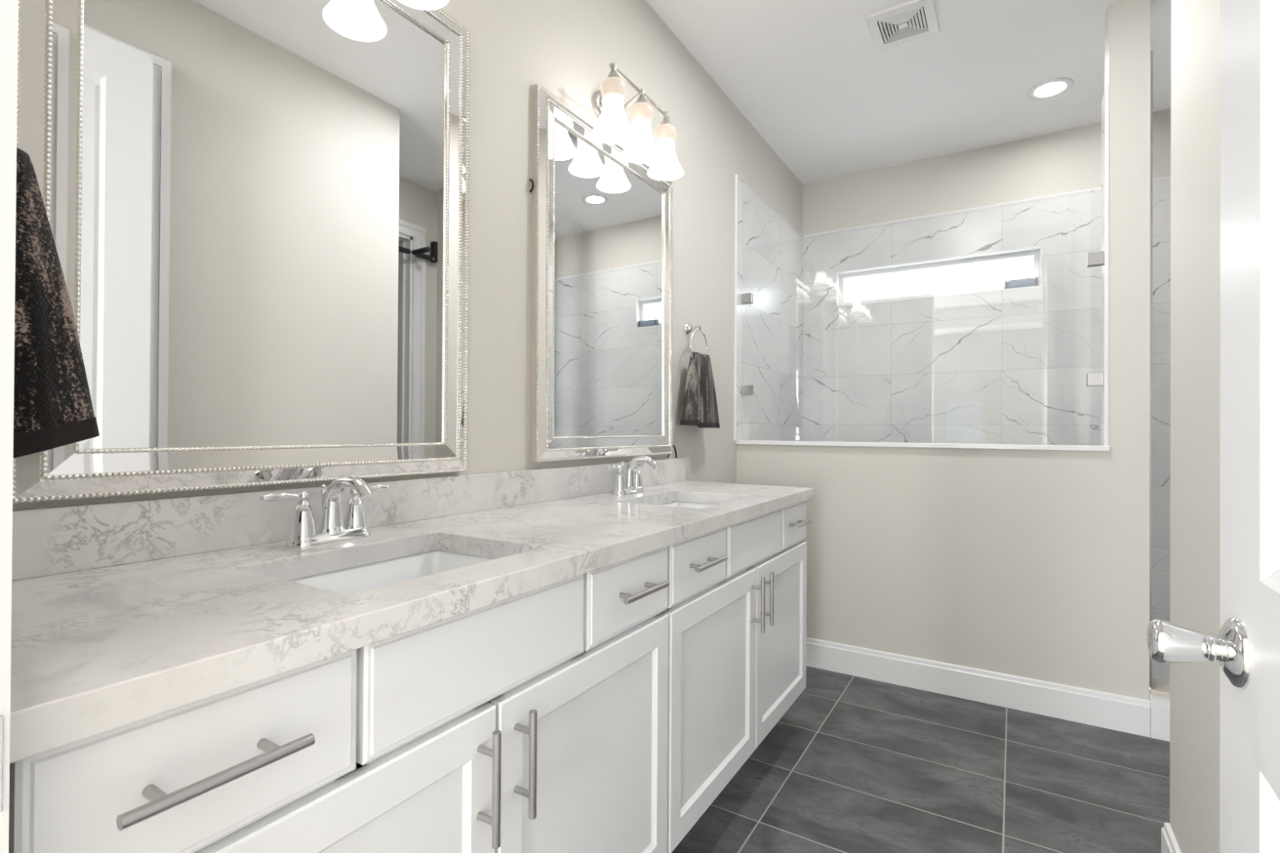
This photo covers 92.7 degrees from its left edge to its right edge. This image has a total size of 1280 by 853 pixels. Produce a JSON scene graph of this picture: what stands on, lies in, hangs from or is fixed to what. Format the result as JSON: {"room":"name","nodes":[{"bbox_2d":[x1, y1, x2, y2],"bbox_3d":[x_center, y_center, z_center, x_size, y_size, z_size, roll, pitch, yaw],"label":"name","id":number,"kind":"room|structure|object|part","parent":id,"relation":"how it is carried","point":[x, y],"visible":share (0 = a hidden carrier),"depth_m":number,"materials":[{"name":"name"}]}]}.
{"room":"bathroom","nodes":[
{"label":"bathroom","id":0,"kind":"room"},
{"bbox_2d":[12,0,803,510],"bbox_3d":[0.002,-0.198,2.402,0.130,2.846,4.137,0,0,31],"label":"wall","id":1,"kind":"structure","parent":0,"point":[567,48],"depth_m":2.36,"materials":[{"name":"paint"}]},
{"bbox_2d":[13,0,470,503],"bbox_3d":[-0.652,-0.446,1.190,0.039,1.111,0.821,0,0,31],"label":"wall mirror","id":2,"kind":"object","parent":1,"relation":"attached to","point":[257,211],"visible":0.91,"depth_m":1.10,"materials":[{"name":"silver mirror"}]},
{"bbox_2d":[11,457,685,581],"bbox_3d":[-0.379,0.172,1.656,0.019,0.096,2.158,0,0,31],"label":"backsplash","id":3,"kind":"structure","parent":1,"relation":"attached to","point":[58,540],"depth_m":1.08,"materials":[{"name":"stone"}]},
{"bbox_2d":[396,0,448,10],"bbox_3d":[-0.581,-1.036,1.152,0.197,0.237,0.470,0,0,31],"label":"vanity light","id":4,"kind":"object","parent":1,"relation":"attached to","point":[424,5],"visible":1,"depth_m":1.33,"materials":[{"name":"white glass"}]},
{"bbox_2d":[528,178,533,192],"bbox_3d":[-0.312,-0.698,1.763,0.006,0.040,0.020,1,0,-45],"label":"hook","id":5,"kind":"object","parent":1,"relation":"attached to","point":[531,180],"visible":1,"depth_m":1.76,"materials":[{"name":"black metal"}]},
{"bbox_2d":[529,84,672,462],"bbox_3d":[-0.089,-0.443,2.116,0.046,1.099,0.821,0,0,31],"label":"wall mirror","id":6,"kind":"object","parent":1,"relation":"attached to","point":[602,311],"visible":0.94,"depth_m":2.01,"materials":[{"name":"silver mirror"}]},
{"bbox_3d":[-0.095,-0.443,2.120,0.024,1.097,0.819,0,-1,31],"label":"frame","id":7,"kind":"part","parent":6,"relation":"part of","materials":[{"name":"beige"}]},
{"bbox_2d":[553,120,662,436],"bbox_3d":[-0.087,-0.443,2.115,0.004,0.954,0.676,0,-1,31],"label":"mirror glass","id":8,"kind":"object","parent":6,"relation":"attached to","point":[608,215],"depth_m":2.06,"materials":[{"name":"silver mirror"}]},
{"bbox_2d":[591,62,684,181],"bbox_3d":[-0.022,-1.028,2.064,0.197,0.237,0.470,0,0,31],"label":"vanity light","id":9,"kind":"object","parent":1,"relation":"attached to","point":[612,126],"visible":1,"depth_m":2.02,"materials":[{"name":"white glass"}]},
{"bbox_3d":[-0.083,-0.993,1.904,0.134,0.165,0.134,0,0,31],"label":"lamp shade","id":10,"kind":"part","parent":9,"relation":"part of","materials":[{"name":"white glass"}]},
{"bbox_3d":[-0.042,-1.101,2.077,0.115,0.047,0.013,0,0,31],"label":"arm","id":11,"kind":"part","parent":9,"relation":"part of","materials":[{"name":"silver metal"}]},
{"bbox_3d":[0.005,-1.119,2.048,0.011,0.011,0.370,0,0,31],"label":"rail","id":12,"kind":"part","parent":9,"relation":"part of","materials":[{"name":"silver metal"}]},
{"bbox_3d":[0.004,-0.992,2.048,0.134,0.165,0.134,0,0,31],"label":"lamp shade","id":13,"kind":"part","parent":9,"relation":"part of","materials":[{"name":"white glass"}]},
{"bbox_3d":[0.092,-0.990,2.191,0.134,0.165,0.134,0,0,31],"label":"lamp shade","id":14,"kind":"part","parent":9,"relation":"part of","materials":[{"name":"white glass"}]},
{"bbox_2d":[684,322,707,357],"bbox_3d":[0.231,-0.349,2.605,0.068,0.192,0.164,0,0,31],"label":"towel ring","id":15,"kind":"object","parent":1,"relation":"attached to","point":[688,328],"visible":0.85,"depth_m":2.60,"materials":[{"name":"silver metal"}]},
{"bbox_3d":[0.244,-0.420,2.598,0.040,0.023,0.023,0,0,31],"label":"post","id":16,"kind":"part","parent":15,"relation":"part of","materials":[{"name":"silver metal"}]},
{"bbox_2d":[680,351,719,427],"bbox_3d":[0.254,-0.153,2.604,0.103,0.318,0.287,0,0,31],"label":"hand towel","id":17,"kind":"object","parent":15,"relation":"hanging from","point":[700,406],"visible":1,"depth_m":2.58,"materials":[{"name":"grey fabric"}]},
{"bbox_2d":[733,173,737,440],"bbox_3d":[0.481,-0.599,3.068,0.012,1.338,0.006,0,0,31],"label":"trim","id":18,"kind":"structure","parent":1,"relation":"attached to","point":[736,175],"depth_m":3.06,"materials":[{"name":"white stone"}]},
{"bbox_2d":[645,0,1171,184],"bbox_3d":[1.026,-1.668,1.789,2.470,0.100,4.137,0,0,31],"label":"ceiling","id":19,"kind":"structure","parent":0,"point":[811,78],"depth_m":2.76,"materials":[{"name":"white paint"}]},
{"bbox_2d":[866,0,938,50],"bbox_3d":[1.051,-1.607,2.439,0.238,0.016,0.238,0,0,31],"label":"ceiling vent","id":20,"kind":"object","parent":19,"relation":"in","point":[913,20],"visible":1,"depth_m":2.42,"materials":[{"name":"white paint"}]},
{"bbox_3d":[1.051,-1.605,2.439,0.036,0.012,0.028,0,0,31],"label":"plate","id":21,"kind":"part","parent":20,"relation":"part of","materials":[{"name":"white paint"}]},
{"bbox_2d":[1026,77,1074,100],"bbox_3d":[1.951,-1.603,2.903,0.188,0.007,0.188,0,0,31],"label":"recessed light","id":22,"kind":"object","parent":19,"relation":"in","point":[1054,87],"visible":1,"depth_m":2.90,"materials":[{"name":"white paint"}]},
{"bbox_2d":[671,666,1169,852],"bbox_3d":[0.649,1.173,1.302,2.350,0.100,2.916,0,0,31],"label":"floor","id":23,"kind":"structure","parent":0,"point":[855,764],"depth_m":1.94,"materials":[{"name":"tile"}]},
{"bbox_2d":[8,546,669,852],"bbox_3d":[-0.424,0.686,1.043,0.579,0.859,1.060,0,0,31],"label":"vanity cabinet","id":24,"kind":"object","parent":23,"relation":"on","point":[535,721],"visible":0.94,"depth_m":0.80,"materials":[{"name":"white paint"}]},
{"bbox_3d":[-0.414,0.329,0.599,0.020,0.146,0.289,0,0,31],"label":"drawer","id":25,"kind":"part","parent":24,"relation":"part of","materials":[{"name":"white paint"}]},
{"bbox_3d":[-0.395,0.324,0.573,0.041,0.012,0.160,0,0,31],"label":"handle","id":26,"kind":"part","parent":24,"relation":"part of","materials":[{"name":"silver metal"}]},
{"bbox_3d":[-0.358,0.685,0.691,0.020,0.544,0.519,0,0,31],"label":"door","id":27,"kind":"part","parent":24,"relation":"part of","materials":[{"name":"white paint"}]},
{"bbox_2d":[9,457,813,763],"bbox_3d":[-0.148,0.192,1.515,0.560,0.134,2.158,0,0,31],"label":"countertop","id":28,"kind":"structure","parent":24,"relation":"on","point":[123,613],"depth_m":0.89,"materials":[{"name":"stone"}]},
{"bbox_2d":[259,474,389,546],"bbox_3d":[-0.591,0.153,1.165,0.186,0.127,0.181,0,0,-14],"label":"faucet","id":29,"kind":"object","parent":28,"relation":"on","point":[303,532],"visible":1,"depth_m":1.14,"materials":[{"name":"silver metal"}]},
{"bbox_3d":[-0.637,0.125,1.089,0.016,0.017,0.075,0,0,31],"label":"lever","id":30,"kind":"part","parent":29,"relation":"part of","materials":[{"name":"silver metal"}]},
{"bbox_3d":[-0.618,0.167,1.120,0.051,0.098,0.051,0,0,31],"label":"handle","id":31,"kind":"part","parent":29,"relation":"part of","materials":[{"name":"silver metal"}]},
{"bbox_3d":[-0.611,0.161,1.177,0.012,0.101,0.012,0,0,31],"label":"lift rod","id":32,"kind":"part","parent":29,"relation":"part of","materials":[{"name":"silver metal"}]},
{"bbox_3d":[-0.545,0.144,1.137,0.132,0.109,0.043,0,0,31],"label":"spout","id":33,"kind":"part","parent":29,"relation":"part of","materials":[{"name":"silver metal"}]},
{"bbox_3d":[-0.564,0.168,1.209,0.051,0.098,0.051,0,0,31],"label":"handle","id":34,"kind":"part","parent":29,"relation":"part of","materials":[{"name":"silver metal"}]},
{"bbox_3d":[-0.544,0.126,1.241,0.016,0.017,0.075,0,0,31],"label":"lever","id":35,"kind":"part","parent":29,"relation":"part of","materials":[{"name":"silver metal"}]},
{"bbox_2d":[289,550,493,595],"bbox_3d":[-0.397,0.330,1.024,0.342,0.148,0.439,0,0,31],"label":"sink","id":36,"kind":"object","parent":28,"relation":"in","point":[359,579],"visible":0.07,"depth_m":1.17,"materials":[{"name":"white ceramic"}]},
{"bbox_2d":[606,455,659,495],"bbox_3d":[-0.040,0.161,2.065,0.186,0.127,0.181,0,0,-14],"label":"faucet","id":37,"kind":"object","parent":28,"relation":"on","point":[633,483],"visible":1,"depth_m":2.03,"materials":[{"name":"silver metal"}]},
{"bbox_3d":[-0.086,0.133,1.990,0.016,0.017,0.075,0,0,31],"label":"lever","id":38,"kind":"part","parent":37,"relation":"part of","materials":[{"name":"silver metal"}]},
{"bbox_3d":[-0.067,0.175,2.021,0.051,0.098,0.051,0,0,31],"label":"handle","id":39,"kind":"part","parent":37,"relation":"part of","materials":[{"name":"silver metal"}]},
{"bbox_3d":[-0.013,0.176,2.110,0.051,0.098,0.051,0,0,31],"label":"handle","id":40,"kind":"part","parent":37,"relation":"part of","materials":[{"name":"silver metal"}]},
{"bbox_3d":[0.006,0.152,2.038,0.132,0.109,0.043,0,0,31],"label":"spout","id":41,"kind":"part","parent":37,"relation":"part of","materials":[{"name":"silver metal"}]},
{"bbox_3d":[0.007,0.134,2.142,0.016,0.017,0.075,0,0,31],"label":"lever","id":42,"kind":"part","parent":37,"relation":"part of","materials":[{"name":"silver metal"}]},
{"bbox_2d":[667,444,676,457],"bbox_3d":[0.134,0.103,2.494,0.014,0.055,0.068,0,0,31],"label":"cord","id":43,"kind":"object","parent":28,"relation":"on","point":[673,445],"visible":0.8,"depth_m":2.50,"materials":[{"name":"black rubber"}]},
{"bbox_2d":[657,501,716,508],"bbox_3d":[0.146,0.338,1.911,0.342,0.148,0.445,0,0,31],"label":"sink","id":44,"kind":"object","parent":28,"relation":"in","point":[688,504],"visible":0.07,"depth_m":2.12,"materials":[{"name":"white ceramic"}]},
{"bbox_3d":[-0.215,0.511,0.869,0.041,0.160,0.012,0,0,31],"label":"handle","id":45,"kind":"part","parent":24,"relation":"part of","materials":[{"name":"silver metal"}]},
{"bbox_3d":[-0.175,0.512,0.933,0.041,0.160,0.012,0,0,31],"label":"handle","id":46,"kind":"part","parent":24,"relation":"part of","materials":[{"name":"silver metal"}]},
{"bbox_3d":[-0.082,0.689,1.142,0.020,0.544,0.525,0,0,31],"label":"door","id":47,"kind":"part","parent":24,"relation":"part of","materials":[{"name":"white paint"}]},
{"bbox_3d":[-0.022,0.335,1.239,0.020,0.146,0.302,0,0,31],"label":"drawer","id":48,"kind":"part","parent":24,"relation":"part of","materials":[{"name":"white paint"}]},
{"bbox_3d":[0.003,0.330,1.224,0.041,0.012,0.160,0,0,31],"label":"handle","id":49,"kind":"part","parent":24,"relation":"part of","materials":[{"name":"silver metal"}]},
{"bbox_2d":[662,500,811,852],"bbox_3d":[0.132,0.694,1.950,0.579,0.859,1.066,0,0,31],"label":"vanity cabinet","id":50,"kind":"object","parent":23,"relation":"on","point":[736,610],"visible":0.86,"depth_m":1.67,"materials":[{"name":"white paint"}]},
{"bbox_3d":[0.145,0.338,1.510,0.020,0.146,0.314,0,0,31],"label":"drawer","id":51,"kind":"part","parent":50,"relation":"part of","materials":[{"name":"white paint"}]},
{"bbox_3d":[0.162,0.332,1.483,0.041,0.012,0.160,0,0,31],"label":"handle","id":52,"kind":"part","parent":50,"relation":"part of","materials":[{"name":"silver metal"}]},
{"bbox_3d":[0.199,0.693,1.601,0.020,0.544,0.532,0,0,31],"label":"door","id":53,"kind":"part","parent":50,"relation":"part of","materials":[{"name":"white paint"}]},
{"bbox_3d":[0.346,0.520,1.784,0.041,0.160,0.012,0,0,31],"label":"handle","id":54,"kind":"part","parent":50,"relation":"part of","materials":[{"name":"silver metal"}]},
{"bbox_3d":[0.386,0.520,1.849,0.041,0.160,0.012,0,0,31],"label":"handle","id":55,"kind":"part","parent":50,"relation":"part of","materials":[{"name":"silver metal"}]},
{"bbox_3d":[0.477,0.697,2.054,0.020,0.544,0.518,0,0,31],"label":"door","id":56,"kind":"part","parent":50,"relation":"part of","materials":[{"name":"white paint"}]},
{"bbox_3d":[0.541,0.343,2.158,0.020,0.146,0.280,0,0,31],"label":"drawer","id":57,"kind":"part","parent":50,"relation":"part of","materials":[{"name":"white paint"}]},
{"bbox_3d":[0.555,0.338,2.125,0.041,0.012,0.160,0,0,31],"label":"handle","id":58,"kind":"part","parent":50,"relation":"part of","materials":[{"name":"silver metal"}]},
{"bbox_2d":[1149,677,1169,702],"bbox_3d":[2.165,1.049,2.124,0.624,0.175,0.152,0,0,31],"label":"curb","id":59,"kind":"object","parent":23,"relation":"on","point":[1160,687],"visible":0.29,"depth_m":2.24,"materials":[{"name":"white stone"}]},
{"bbox_2d":[1150,695,1169,741],"bbox_3d":[2.016,1.061,2.138,0.352,0.150,0.008,0,0,31],"label":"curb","id":60,"kind":"object","parent":59,"relation":"attached to","point":[1159,707],"visible":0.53,"depth_m":2.21,"materials":[{"name":"white paint"}]},
{"bbox_2d":[736,444,1107,692],"bbox_3d":[1.159,0.613,2.751,1.503,1.042,0.120,0,0,31],"label":"wall","id":61,"kind":"structure","parent":0,"point":[994,560],"depth_m":2.57,"materials":[{"name":"paint"}]},
{"bbox_2d":[735,440,1110,451],"bbox_3d":[1.165,0.082,2.752,1.508,0.019,0.151,0,0,31],"label":"trim","id":62,"kind":"structure","parent":61,"relation":"on","point":[929,445],"depth_m":2.61,"materials":[{"name":"white stone"}]},
{"bbox_2d":[741,217,1103,445],"bbox_3d":[1.161,-0.421,2.748,1.481,0.984,0.034,0,0,31],"label":"glass panel","id":63,"kind":"object","parent":62,"relation":"on","point":[1093,259],"visible":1,"depth_m":2.37,"materials":[{"name":"clear glass"}]},
{"bbox_2d":[806,637,1150,737],"bbox_3d":[1.174,1.068,2.659,1.626,0.130,0.014,0,0,31],"label":"baseboard","id":64,"kind":"structure","parent":61,"relation":"attached to","point":[1120,713],"depth_m":2.50,"materials":[{"name":"white paint"}]},
{"bbox_2d":[1103,84,1109,445],"bbox_3d":[1.772,-0.611,2.317,0.012,1.369,0.007,0,0,31],"label":"trim","id":65,"kind":"structure","parent":61,"relation":"attached to","point":[1106,87],"depth_m":2.31,"materials":[{"name":"white stone"}]},
{"bbox_2d":[802,108,1170,622],"bbox_3d":[2.057,-0.180,3.499,2.490,2.846,0.120,0,0,31],"label":"wall","id":66,"kind":"structure","parent":0,"point":[1008,366],"depth_m":3.50,"materials":[{"name":"stone"}]},
{"bbox_2d":[835,245,1041,306],"bbox_3d":[1.756,-0.879,3.675,1.105,0.225,0.096,0,0,31],"label":"window","id":67,"kind":"structure","parent":66,"relation":"in","point":[1035,252],"depth_m":3.66,"materials":[{"name":"white paint"}]},
{"bbox_2d":[1004,277,1038,288],"bbox_3d":[2.137,-0.800,3.421,0.160,0.054,0.050,0,0,31],"label":"speaker","id":68,"kind":"object","parent":67,"relation":"on","point":[1030,282],"visible":0.88,"depth_m":3.40},
{"bbox_2d":[803,176,1170,236],"bbox_3d":[2.034,-1.256,3.456,2.230,0.008,0.010,0,0,31],"label":"trim","id":69,"kind":"structure","parent":66,"relation":"attached to","point":[1165,177],"depth_m":3.52,"materials":[{"name":"white stone"}]},
{"bbox_2d":[1104,0,1150,700],"bbox_3d":[1.857,-0.237,2.331,0.122,2.746,0.120,0,0,31],"label":"wall column","id":70,"kind":"structure","parent":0,"point":[1127,22],"depth_m":2.28,"materials":[{"name":"paint"}]},
{"bbox_2d":[1101,93,1104,445],"bbox_3d":[1.804,-0.608,2.369,0.010,1.364,0.116,0,0,31],"label":"wall","id":71,"kind":"structure","parent":70,"relation":"attached to","point":[1103,99],"depth_m":2.38,"materials":[{"name":"stone"}]},
{"bbox_2d":[1149,50,1152,688],"bbox_3d":[1.912,-0.207,2.296,0.007,2.355,0.126,0,0,31],"label":"trim","id":72,"kind":"structure","parent":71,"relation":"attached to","point":[1151,51],"depth_m":2.24,"materials":[{"name":"white paint"}]},
{"bbox_2d":[1151,658,1169,680],"bbox_3d":[1.736,1.151,2.980,2.250,0.175,1.081,0,0,31],"label":"floor","id":73,"kind":"structure","parent":0,"point":[1159,670],"depth_m":2.66,"materials":[{"name":"stone"}]},
{"bbox_2d":[1169,0,1220,852],"bbox_3d":[0.851,-0.202,0.647,0.100,2.846,2.030,0,0,31],"label":"wall","id":74,"kind":"structure","parent":0,"point":[1195,24],"depth_m":1.32,"materials":[{"name":"paint"}]},
{"bbox_2d":[1160,822,1181,852],"bbox_3d":[1.377,1.060,0.938,0.730,0.130,0.994,0,0,31],"label":"baseboard","id":75,"kind":"structure","parent":74,"relation":"attached to","point":[1169,844],"depth_m":1.50,"materials":[{"name":"white paint"}]},
{"bbox_3d":[-0.348,-0.211,0.274,1.755,2.846,0.140,0,0,31],"label":"wall","id":76,"kind":"structure","parent":0,"visible":0},
{"bbox_2d":[0,0,18,852],"bbox_3d":[-0.120,-0.123,0.134,0.910,2.470,0.170,0,0,31],"label":"trim","id":77,"kind":"structure","parent":76,"relation":"attached to","point":[8,8],"depth_m":0.42,"materials":[{"name":"white paint"}]},
{"bbox_3d":[-0.452,0.233,0.408,0.002,0.067,0.037,0,0,31],"label":"strike plate","id":78,"kind":"part","parent":77,"relation":"part of","materials":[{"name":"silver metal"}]},
{"bbox_2d":[1146,0,1279,852],"bbox_3d":[0.430,-0.085,0.354,0.114,2.380,0.772,0,0,31],"label":"door","id":79,"kind":"structure","parent":76,"relation":"in","point":[1246,647],"depth_m":0.59,"materials":[{"name":"white paint"}]},
{"bbox_3d":[0.570,0.228,0.638,0.058,0.044,0.044,0,0,31],"label":"handle","id":80,"kind":"part","parent":79,"relation":"part of","materials":[{"name":"silver metal"}]},
{"bbox_3d":[-0.666,-0.318,0.591,0.164,0.192,0.068,0,0,31],"label":"towel ring","id":81,"kind":"object","parent":76,"relation":"attached to","visible":0},
{"bbox_2d":[13,147,99,458],"bbox_3d":[-0.655,-0.114,0.615,0.238,0.320,0.137,0,0,31],"label":"hand towel","id":82,"kind":"object","parent":81,"relation":"hanging from","point":[53,408],"visible":0.8,"depth_m":0.58,"materials":[{"name":"black fabric"}]}
]}

